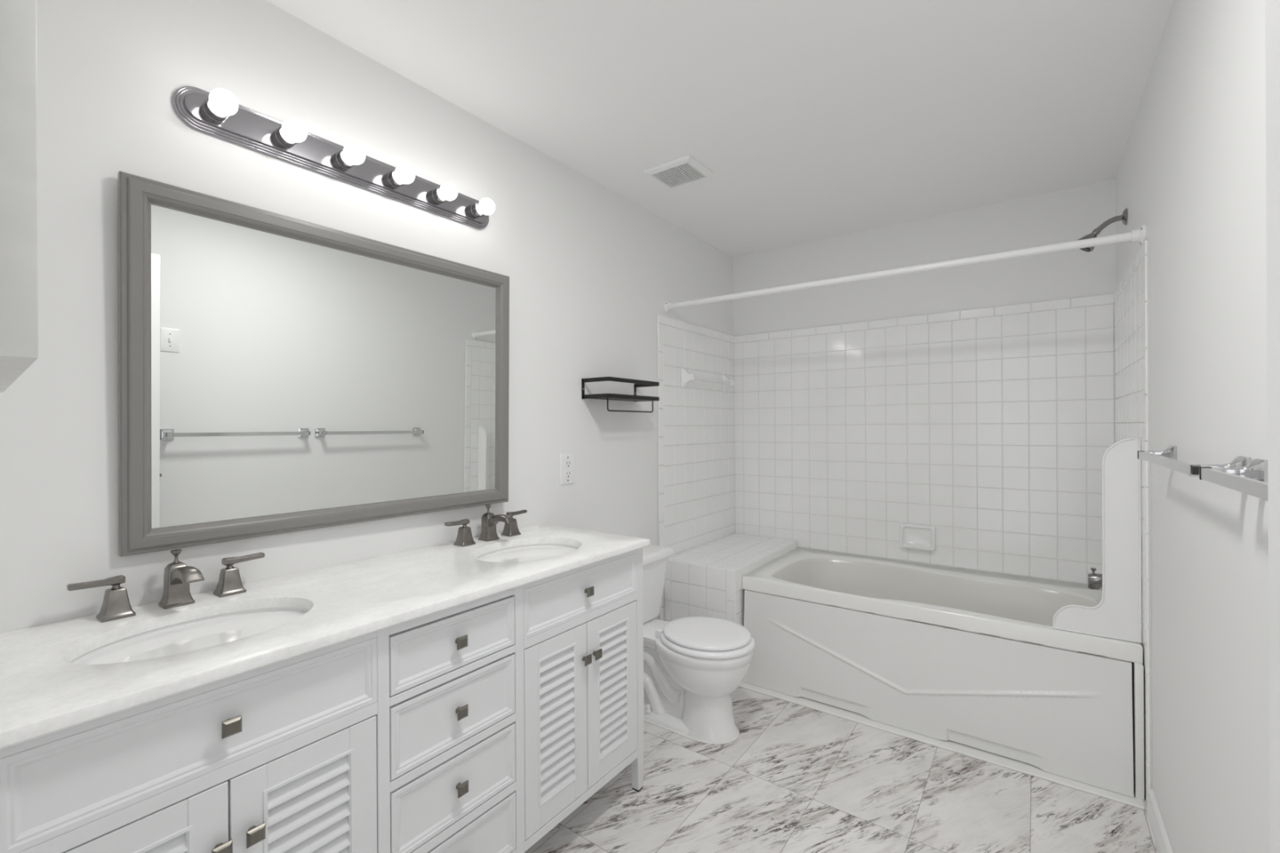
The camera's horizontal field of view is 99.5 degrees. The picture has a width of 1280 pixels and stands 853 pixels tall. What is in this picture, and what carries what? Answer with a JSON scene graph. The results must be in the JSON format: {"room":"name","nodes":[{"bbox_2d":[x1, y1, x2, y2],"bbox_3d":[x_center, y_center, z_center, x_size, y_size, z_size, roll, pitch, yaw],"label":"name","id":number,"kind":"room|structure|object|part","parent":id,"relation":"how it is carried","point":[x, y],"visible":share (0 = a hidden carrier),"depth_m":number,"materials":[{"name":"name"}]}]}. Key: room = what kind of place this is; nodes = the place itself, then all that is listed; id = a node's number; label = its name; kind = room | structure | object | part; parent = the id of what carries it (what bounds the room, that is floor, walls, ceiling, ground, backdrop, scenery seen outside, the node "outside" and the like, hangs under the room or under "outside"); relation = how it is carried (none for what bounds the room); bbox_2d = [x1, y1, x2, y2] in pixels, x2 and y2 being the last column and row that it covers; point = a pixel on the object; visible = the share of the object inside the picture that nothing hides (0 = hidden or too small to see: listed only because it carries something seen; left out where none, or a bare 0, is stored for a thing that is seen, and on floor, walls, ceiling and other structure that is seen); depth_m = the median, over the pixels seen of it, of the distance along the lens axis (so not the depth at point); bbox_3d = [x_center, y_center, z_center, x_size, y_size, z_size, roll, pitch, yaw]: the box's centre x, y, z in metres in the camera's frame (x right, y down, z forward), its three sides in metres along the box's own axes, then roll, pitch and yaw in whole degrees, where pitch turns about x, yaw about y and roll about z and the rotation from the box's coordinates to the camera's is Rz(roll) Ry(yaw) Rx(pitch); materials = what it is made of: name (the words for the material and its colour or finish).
{"room":"bathroom","nodes":[
{"label":"bathroom","id":0,"kind":"room"},
{"bbox_2d":[0,0,735,633],"bbox_3d":[-0.735,0.079,1.849,0.130,2.403,4.720,0,0,36],"label":"wall","id":1,"kind":"structure","parent":0,"point":[592,272],"depth_m":1.55,"materials":[{"name":"white paint"}]},
{"bbox_2d":[117,170,509,556],"bbox_3d":[-0.810,-0.136,1.594,0.030,0.836,1.054,1,1,37],"label":"wall mirror","id":2,"kind":"object","parent":1,"relation":"attached to","point":[278,374],"visible":1,"depth_m":1.44,"materials":[{"name":"grey paint"}]},
{"bbox_2d":[172,85,494,229],"bbox_3d":[-0.782,-0.766,1.600,0.115,0.102,0.907,0,0,36],"label":"vanity light","id":3,"kind":"object","parent":1,"relation":"attached to","point":[217,113],"visible":1,"depth_m":1.50,"materials":[{"name":"silver metal"}]},
{"bbox_2d":[202,88,238,122],"bbox_3d":[-0.995,-0.765,1.287,0.090,0.055,0.055,0,0,36],"label":"bulb","id":4,"kind":"object","parent":3,"relation":"attached to","point":[220,105],"depth_m":1.28,"materials":[{"name":"white glass"}]},
{"bbox_2d":[274,118,306,147],"bbox_3d":[-0.906,-0.765,1.409,0.090,0.055,0.055,0,0,36],"label":"bulb","id":5,"kind":"object","parent":3,"relation":"attached to","point":[291,133],"depth_m":1.40,"materials":[{"name":"white glass"}]},
{"bbox_2d":[334,142,365,169],"bbox_3d":[-0.817,-0.766,1.531,0.090,0.055,0.055,0,0,36],"label":"bulb","id":6,"kind":"object","parent":3,"relation":"attached to","point":[349,157],"depth_m":1.52,"materials":[{"name":"white glass"}]},
{"bbox_2d":[386,164,414,187],"bbox_3d":[-0.727,-0.766,1.654,0.090,0.055,0.055,0,0,36],"label":"bulb","id":7,"kind":"object","parent":3,"relation":"attached to","point":[402,175],"depth_m":1.64,"materials":[{"name":"white glass"}]},
{"bbox_2d":[431,182,457,204],"bbox_3d":[-0.638,-0.767,1.776,0.090,0.055,0.055,0,0,36],"label":"bulb","id":8,"kind":"object","parent":3,"relation":"attached to","point":[447,192],"depth_m":1.77,"materials":[{"name":"white glass"}]},
{"bbox_2d":[469,198,494,217],"bbox_3d":[-0.549,-0.767,1.899,0.090,0.055,0.055,0,0,36],"label":"bulb","id":9,"kind":"object","parent":3,"relation":"attached to","point":[483,207],"depth_m":1.89,"materials":[{"name":"white glass"}]},
{"bbox_2d":[559,453,574,484],"bbox_3d":[-0.311,0.183,2.327,0.010,0.132,0.088,0,0,36],"label":"outlet","id":10,"kind":"object","parent":1,"relation":"attached to","point":[566,461],"visible":1,"depth_m":2.32,"materials":[{"name":"white plastic"}]},
{"bbox_2d":[564,470,571,477],"bbox_3d":[-0.308,0.205,2.325,0.002,0.031,0.037,0,0,36],"label":"receptacle","id":11,"kind":"object","parent":10,"relation":"attached to","point":[567,473],"depth_m":2.32,"materials":[{"name":"grey plastic"}]},
{"bbox_2d":[564,460,571,467],"bbox_3d":[-0.309,0.161,2.325,0.002,0.031,0.037,0,0,36],"label":"receptacle","id":12,"kind":"object","parent":10,"relation":"attached to","point":[567,463],"depth_m":2.32,"materials":[{"name":"grey plastic"}]},
{"bbox_2d":[581,376,659,413],"bbox_3d":[-0.079,-0.141,2.527,0.152,0.148,0.406,0,0,36],"label":"wall shelf","id":13,"kind":"object","parent":1,"relation":"attached to","point":[637,383],"visible":1,"depth_m":2.44,"materials":[{"name":"black metal"}]},
{"bbox_3d":[-0.078,-0.206,2.526,0.149,0.018,0.394,0,0,36],"label":"rail","id":14,"kind":"part","parent":13,"relation":"part of","materials":[{"name":"black metal"}]},
{"bbox_3d":[-0.077,-0.134,2.526,0.149,0.018,0.394,0,0,36],"label":"rail","id":15,"kind":"part","parent":13,"relation":"part of","materials":[{"name":"black metal"}]},
{"bbox_3d":[0.367,0.335,3.249,0.004,1.873,0.902,0,0,36],"label":"tile panel","id":16,"kind":"part","parent":1,"relation":"part of","materials":[{"name":"white tile"}]},
{"bbox_2d":[680,367,734,392],"bbox_3d":[0.425,-0.279,3.273,0.066,0.116,0.560,0,0,36],"label":"towel bar","id":17,"kind":"object","parent":1,"relation":"attached to","point":[686,377],"visible":1,"depth_m":3.13,"materials":[{"name":"white ceramic"}]},
{"bbox_3d":[0.278,-0.278,3.071,0.066,0.116,0.060,0,0,36],"label":"post","id":18,"kind":"part","parent":17,"relation":"part of","materials":[{"name":"white ceramic"}]},
{"bbox_3d":[0.573,-0.279,3.475,0.066,0.116,0.060,0,0,36],"label":"post","id":19,"kind":"part","parent":17,"relation":"part of","materials":[{"name":"white ceramic"}]},
{"bbox_2d":[266,0,1173,257],"bbox_3d":[0.083,-1.177,1.247,2.172,0.100,4.720,0,0,36],"label":"ceiling","id":20,"kind":"structure","parent":0,"point":[811,120],"depth_m":1.82,"materials":[{"name":"white paint"}]},
{"bbox_2d":[643,154,714,189],"bbox_3d":[0.172,-1.118,2.397,0.235,0.018,0.214,0,0,36],"label":"ceiling vent","id":21,"kind":"object","parent":20,"relation":"in","point":[684,170],"visible":1,"depth_m":2.37,"materials":[{"name":"white plastic"}]},
{"bbox_2d":[524,686,1157,852],"bbox_3d":[0.097,1.326,1.247,2.172,0.100,4.720,0,0,36],"label":"floor","id":22,"kind":"structure","parent":0,"point":[795,778],"depth_m":1.83,"materials":[{"name":"stone"}]},
{"bbox_2d":[0,547,644,852],"bbox_3d":[-0.623,0.852,1.442,0.518,0.857,1.513,0,0,36],"label":"vanity cabinet","id":23,"kind":"object","parent":22,"relation":"on","point":[479,726],"visible":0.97,"depth_m":1.15,"materials":[{"name":"paint"}]},
{"bbox_3d":[-0.788,0.869,0.832,0.020,0.518,0.256,0,0,36],"label":"door","id":24,"kind":"part","parent":23,"relation":"part of","materials":[{"name":"paint"}]},
{"bbox_3d":[-0.714,0.513,0.937,0.018,0.136,0.519,0,0,36],"label":"false drawer","id":25,"kind":"part","parent":23,"relation":"part of","materials":[{"name":"paint"}]},
{"bbox_3d":[-0.706,0.716,0.912,0.024,0.028,0.028,0,0,36],"label":"knob","id":26,"kind":"part","parent":23,"relation":"part of","materials":[{"name":"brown metal"}]},
{"bbox_3d":[-0.702,0.513,0.928,0.024,0.028,0.028,0,0,36],"label":"knob","id":27,"kind":"part","parent":23,"relation":"part of","materials":[{"name":"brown metal"}]},
{"bbox_3d":[-0.677,0.716,0.951,0.024,0.028,0.028,0,0,36],"label":"knob","id":28,"kind":"part","parent":23,"relation":"part of","materials":[{"name":"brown metal"}]},
{"bbox_3d":[-0.635,0.869,1.041,0.020,0.518,0.256,0,0,36],"label":"door","id":29,"kind":"part","parent":23,"relation":"part of","materials":[{"name":"paint"}]},
{"bbox_2d":[0,524,649,749],"bbox_3d":[-0.631,0.411,1.442,0.532,0.024,1.532,0,0,36],"label":"countertop","id":30,"kind":"structure","parent":23,"relation":"on","point":[42,693],"depth_m":1.11,"materials":[{"name":"stone"}]},
{"bbox_2d":[66,549,265,622],"bbox_3d":[-1.010,0.340,1.197,0.150,0.122,0.342,0,0,36],"label":"faucet","id":31,"kind":"object","parent":30,"relation":"on","point":[116,605],"visible":1,"depth_m":1.20,"materials":[{"name":"silver metal"}]},
{"bbox_3d":[-1.125,0.330,1.121,0.023,0.024,0.084,0,0,36],"label":"lever","id":32,"kind":"part","parent":31,"relation":"part of","materials":[{"name":"silver metal"}]},
{"bbox_3d":[-1.108,0.372,1.145,0.053,0.060,0.053,0,0,36],"label":"handle","id":33,"kind":"part","parent":31,"relation":"part of","materials":[{"name":"silver metal"}]},
{"bbox_3d":[-1.051,0.295,1.227,0.020,0.032,0.020,0,0,36],"label":"lift knob","id":34,"kind":"part","parent":31,"relation":"part of","materials":[{"name":"silver metal"}]},
{"bbox_3d":[-1.049,0.355,1.225,0.054,0.094,0.054,0,0,36],"label":"spout","id":35,"kind":"part","parent":31,"relation":"part of","materials":[{"name":"silver metal"}]},
{"bbox_3d":[-0.997,0.339,1.187,0.118,0.064,0.036,0,0,36],"label":"spout","id":36,"kind":"part","parent":31,"relation":"part of","materials":[{"name":"silver metal"}]},
{"bbox_3d":[-0.990,0.371,1.306,0.053,0.060,0.053,0,0,36],"label":"handle","id":37,"kind":"part","parent":31,"relation":"part of","materials":[{"name":"silver metal"}]},
{"bbox_3d":[-0.973,0.329,1.330,0.023,0.024,0.084,0,0,36],"label":"lever","id":38,"kind":"part","parent":31,"relation":"part of","materials":[{"name":"silver metal"}]},
{"bbox_2d":[70,607,309,664],"bbox_3d":[-0.879,0.496,1.093,0.328,0.141,0.434,0,0,36],"label":"sink","id":39,"kind":"object","parent":30,"relation":"in","point":[210,631],"visible":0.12,"depth_m":1.12,"materials":[{"name":"white ceramic"}]},
{"bbox_2d":[444,504,527,546],"bbox_3d":[-0.495,0.337,1.882,0.150,0.122,0.342,0,0,36],"label":"faucet","id":40,"kind":"object","parent":30,"relation":"on","point":[489,520],"visible":1,"depth_m":1.89,"materials":[{"name":"silver metal"}]},
{"bbox_3d":[-0.610,0.327,1.806,0.023,0.024,0.084,0,0,36],"label":"lever","id":41,"kind":"part","parent":40,"relation":"part of","materials":[{"name":"silver metal"}]},
{"bbox_3d":[-0.593,0.369,1.830,0.053,0.060,0.053,0,0,36],"label":"handle","id":42,"kind":"part","parent":40,"relation":"part of","materials":[{"name":"silver metal"}]},
{"bbox_3d":[-0.536,0.293,1.912,0.020,0.032,0.020,0,0,36],"label":"lift knob","id":43,"kind":"part","parent":40,"relation":"part of","materials":[{"name":"silver metal"}]},
{"bbox_3d":[-0.534,0.352,1.910,0.054,0.094,0.054,0,0,36],"label":"spout","id":44,"kind":"part","parent":40,"relation":"part of","materials":[{"name":"silver metal"}]},
{"bbox_3d":[-0.481,0.336,1.872,0.118,0.064,0.036,0,0,36],"label":"spout","id":45,"kind":"part","parent":40,"relation":"part of","materials":[{"name":"silver metal"}]},
{"bbox_3d":[-0.475,0.368,1.991,0.053,0.060,0.053,0,0,36],"label":"handle","id":46,"kind":"part","parent":40,"relation":"part of","materials":[{"name":"silver metal"}]},
{"bbox_3d":[-0.458,0.326,2.015,0.023,0.024,0.084,0,0,36],"label":"lever","id":47,"kind":"part","parent":40,"relation":"part of","materials":[{"name":"silver metal"}]},
{"bbox_2d":[475,543,578,562],"bbox_3d":[-0.362,0.493,1.771,0.344,0.141,0.426,0,0,36],"label":"sink","id":48,"kind":"object","parent":30,"relation":"in","point":[540,551],"visible":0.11,"depth_m":1.85,"materials":[{"name":"white ceramic"}]},
{"bbox_3d":[-0.442,0.517,1.310,0.018,0.127,0.344,0,0,36],"label":"drawer","id":49,"kind":"part","parent":23,"relation":"part of","materials":[{"name":"paint"}]},
{"bbox_3d":[-0.441,0.685,1.310,0.018,0.155,0.344,0,0,36],"label":"drawer","id":50,"kind":"part","parent":23,"relation":"part of","materials":[{"name":"paint"}]},
{"bbox_3d":[-0.440,0.869,1.310,0.018,0.153,0.344,0,0,36],"label":"drawer","id":51,"kind":"part","parent":23,"relation":"part of","materials":[{"name":"paint"}]},
{"bbox_3d":[-0.430,0.517,1.301,0.024,0.028,0.028,0,0,36],"label":"knob","id":52,"kind":"part","parent":23,"relation":"part of","materials":[{"name":"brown metal"}]},
{"bbox_3d":[-0.429,0.685,1.301,0.024,0.028,0.028,0,0,36],"label":"knob","id":53,"kind":"part","parent":23,"relation":"part of","materials":[{"name":"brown metal"}]},
{"bbox_3d":[-0.428,0.869,1.301,0.024,0.028,0.028,0,0,36],"label":"knob","id":54,"kind":"part","parent":23,"relation":"part of","materials":[{"name":"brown metal"}]},
{"bbox_3d":[-0.439,1.051,1.310,0.018,0.149,0.344,0,0,36],"label":"drawer","id":55,"kind":"part","parent":23,"relation":"part of","materials":[{"name":"paint"}]},
{"bbox_3d":[-0.244,0.866,1.577,0.020,0.518,0.252,0,0,36],"label":"door","id":56,"kind":"part","parent":23,"relation":"part of","materials":[{"name":"paint"}]},
{"bbox_3d":[-0.170,0.510,1.682,0.018,0.136,0.515,0,0,36],"label":"false drawer","id":57,"kind":"part","parent":23,"relation":"part of","materials":[{"name":"paint"}]},
{"bbox_3d":[-0.163,0.713,1.655,0.024,0.028,0.028,0,0,36],"label":"knob","id":58,"kind":"part","parent":23,"relation":"part of","materials":[{"name":"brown metal"}]},
{"bbox_3d":[-0.158,0.510,1.673,0.024,0.028,0.028,0,0,36],"label":"knob","id":59,"kind":"part","parent":23,"relation":"part of","materials":[{"name":"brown metal"}]},
{"bbox_3d":[-0.134,0.713,1.695,0.024,0.028,0.028,0,0,36],"label":"knob","id":60,"kind":"part","parent":23,"relation":"part of","materials":[{"name":"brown metal"}]},
{"bbox_3d":[-0.092,0.866,1.785,0.020,0.518,0.256,0,0,36],"label":"door","id":61,"kind":"part","parent":23,"relation":"part of","materials":[{"name":"paint"}]},
{"bbox_3d":[-0.009,1.213,1.910,0.034,0.118,0.035,0,0,36],"label":"leg","id":62,"kind":"part","parent":23,"relation":"part of","materials":[{"name":"paint"}]},
{"bbox_2d":[642,544,755,744],"bbox_3d":[0.166,0.930,2.369,0.689,0.693,0.408,0,0,36],"label":"toilet","id":63,"kind":"object","parent":22,"relation":"on","point":[693,666],"visible":0.84,"depth_m":2.23,"materials":[{"name":"white ceramic"}]},
{"bbox_3d":[-0.032,0.766,2.513,0.175,0.289,0.376,0,0,36],"label":"tank","id":64,"kind":"part","parent":63,"relation":"part of","materials":[{"name":"white ceramic"}]},
{"bbox_3d":[-0.032,0.603,2.512,0.205,0.036,0.408,0,0,36],"label":"tank lid","id":65,"kind":"part","parent":63,"relation":"part of","materials":[{"name":"white ceramic"}]},
{"bbox_3d":[0.281,0.871,2.291,0.378,0.025,0.340,0,0,36],"label":"lid","id":66,"kind":"part","parent":63,"relation":"part of","materials":[{"name":"white plastic"}]},
{"bbox_3d":[0.283,0.897,2.290,0.406,0.025,0.362,0,0,36],"label":"seat","id":67,"kind":"part","parent":63,"relation":"part of","materials":[{"name":"white plastic"}]},
{"bbox_2d":[664,533,797,626],"bbox_3d":[0.554,0.992,3.136,0.421,0.562,0.862,0,0,36],"label":"tiled ledge","id":68,"kind":"object","parent":22,"relation":"on","point":[705,580],"visible":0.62,"depth_m":2.84,"materials":[{"name":"white tile"}]},
{"bbox_2d":[739,547,1144,809],"bbox_3d":[1.326,1.010,2.571,1.485,0.520,0.867,0,0,36],"label":"bathtub","id":69,"kind":"object","parent":22,"relation":"on","point":[972,664],"visible":0.96,"depth_m":2.23,"materials":[{"name":"white ceramic"}]},
{"bbox_2d":[773,558,1097,626],"bbox_3d":[1.338,0.942,2.568,1.314,0.363,0.672,0,0,36],"label":"basin","id":70,"kind":"object","parent":69,"relation":"in","point":[1029,603],"depth_m":2.73,"materials":[{"name":"white ceramic"}]},
{"bbox_2d":[1052,437,1142,643],"bbox_3d":[1.628,0.394,1.937,0.245,0.708,0.018,0,0,36],"label":"guard","id":71,"kind":"object","parent":69,"relation":"on","point":[1118,614],"visible":1,"depth_m":1.89,"materials":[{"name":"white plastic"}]},
{"bbox_3d":[1.704,1.038,1.848,0.022,0.456,0.032,0,0,36],"label":"post","id":72,"kind":"part","parent":69,"relation":"part of","materials":[{"name":"white ceramic"}]},
{"bbox_2d":[733,178,1115,585],"bbox_3d":[1.443,0.067,3.100,1.932,2.403,0.130,0,0,36],"label":"wall","id":73,"kind":"structure","parent":0,"point":[974,404],"depth_m":2.90,"materials":[{"name":"white tile"}]},
{"bbox_2d":[899,523,935,551],"bbox_3d":[1.508,0.603,2.946,0.172,0.128,0.048,0,0,36],"label":"soap dish","id":74,"kind":"object","parent":73,"relation":"attached to","point":[912,536],"visible":1,"depth_m":2.95,"materials":[{"name":"white ceramic"}]},
{"bbox_2d":[1113,0,1270,852],"bbox_3d":[0.914,0.070,0.645,0.130,2.403,4.720,0,0,36],"label":"wall","id":75,"kind":"structure","parent":0,"point":[1190,300],"depth_m":1.22,"materials":[{"name":"white paint"}]},
{"bbox_2d":[663,223,1146,312],"bbox_3d":[0.928,-0.653,2.401,1.931,0.084,0.068,0,0,36],"label":"shower curtain rod","id":76,"kind":"object","parent":75,"relation":"attached to","point":[1139,235],"visible":0.98,"depth_m":2.19,"materials":[{"name":"white metal"}]},
{"bbox_2d":[1087,567,1102,590],"bbox_3d":[1.923,0.635,2.232,0.118,0.090,0.054,0,0,36],"label":"tub spout","id":77,"kind":"object","parent":75,"relation":"attached to","point":[1094,580],"visible":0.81,"depth_m":2.24,"materials":[{"name":"silver metal"}]},
{"bbox_3d":[1.890,0.604,2.257,0.020,0.028,0.020,0,0,36],"label":"diverter knob","id":78,"kind":"part","parent":77,"relation":"part of","materials":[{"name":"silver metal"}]},
{"bbox_2d":[1077,208,1127,252],"bbox_3d":[1.903,-0.806,2.241,0.166,0.151,0.075,0,0,36],"label":"showerhead","id":79,"kind":"object","parent":75,"relation":"attached to","point":[1123,217],"visible":0.75,"depth_m":2.23,"materials":[{"name":"silver metal"}]},
{"bbox_3d":[1.929,-0.831,2.222,0.099,0.058,0.021,0,0,36],"label":"arm","id":80,"kind":"part","parent":79,"relation":"part of","materials":[{"name":"silver metal"}]},
{"bbox_3d":[1.919,0.326,2.126,0.004,1.873,0.888,0,0,36],"label":"tile panel","id":81,"kind":"part","parent":75,"relation":"part of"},
{"bbox_2d":[1146,788,1173,852],"bbox_3d":[0.958,1.226,0.801,0.014,0.090,2.385,0,0,36],"label":"baseboard","id":82,"kind":"structure","parent":75,"relation":"attached to","point":[1162,841],"depth_m":1.64,"materials":[{"name":"white paint"}]},
{"bbox_2d":[1137,445,1250,476],"bbox_3d":[1.229,0.080,1.231,0.072,0.054,0.668,0,0,36],"label":"towel bar","id":83,"kind":"object","parent":75,"relation":"attached to","point":[1166,458],"visible":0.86,"depth_m":1.11,"materials":[{"name":"silver metal"}]},
{"bbox_3d":[1.415,0.079,1.476,0.061,0.054,0.054,0,0,36],"label":"post","id":84,"kind":"part","parent":83,"relation":"part of","materials":[{"name":"silver metal"}]},
{"bbox_3d":[1.053,0.081,0.980,0.061,0.054,0.054,0,0,36],"label":"post","id":85,"kind":"part","parent":83,"relation":"part of","materials":[{"name":"silver metal"}]},
{"bbox_2d":[1199,458,1267,501],"bbox_3d":[0.813,0.082,0.662,0.072,0.054,0.668,0,0,36],"label":"towel bar","id":86,"kind":"object","parent":75,"relation":"attached to","point":[1251,479],"visible":0.96,"depth_m":0.86,"materials":[{"name":"silver metal"}]},
{"bbox_3d":[0.999,0.081,0.907,0.061,0.054,0.054,0,0,36],"label":"post","id":87,"kind":"part","parent":86,"relation":"part of","materials":[{"name":"silver metal"}]},
{"bbox_3d":[-0.559,0.078,0.359,1.932,2.403,0.110,0,0,36],"label":"wall","id":88,"kind":"structure","parent":0,"visible":0},
{"bbox_2d":[0,0,38,392],"bbox_3d":[-0.781,-0.379,0.640,0.655,0.650,0.084,0,0,36],"label":"medicine cabinet","id":89,"kind":"object","parent":88,"relation":"attached to","point":[19,251],"visible":1,"depth_m":0.45,"materials":[{"name":"paint"}]},
{"bbox_2d":[1265,0,1279,852],"bbox_3d":[0.343,0.247,0.180,0.035,2.035,0.634,0,0,36],"label":"door","id":90,"kind":"structure","parent":88,"relation":"in","point":[1272,7],"depth_m":0.43,"materials":[{"name":"white paint"}]}
]}

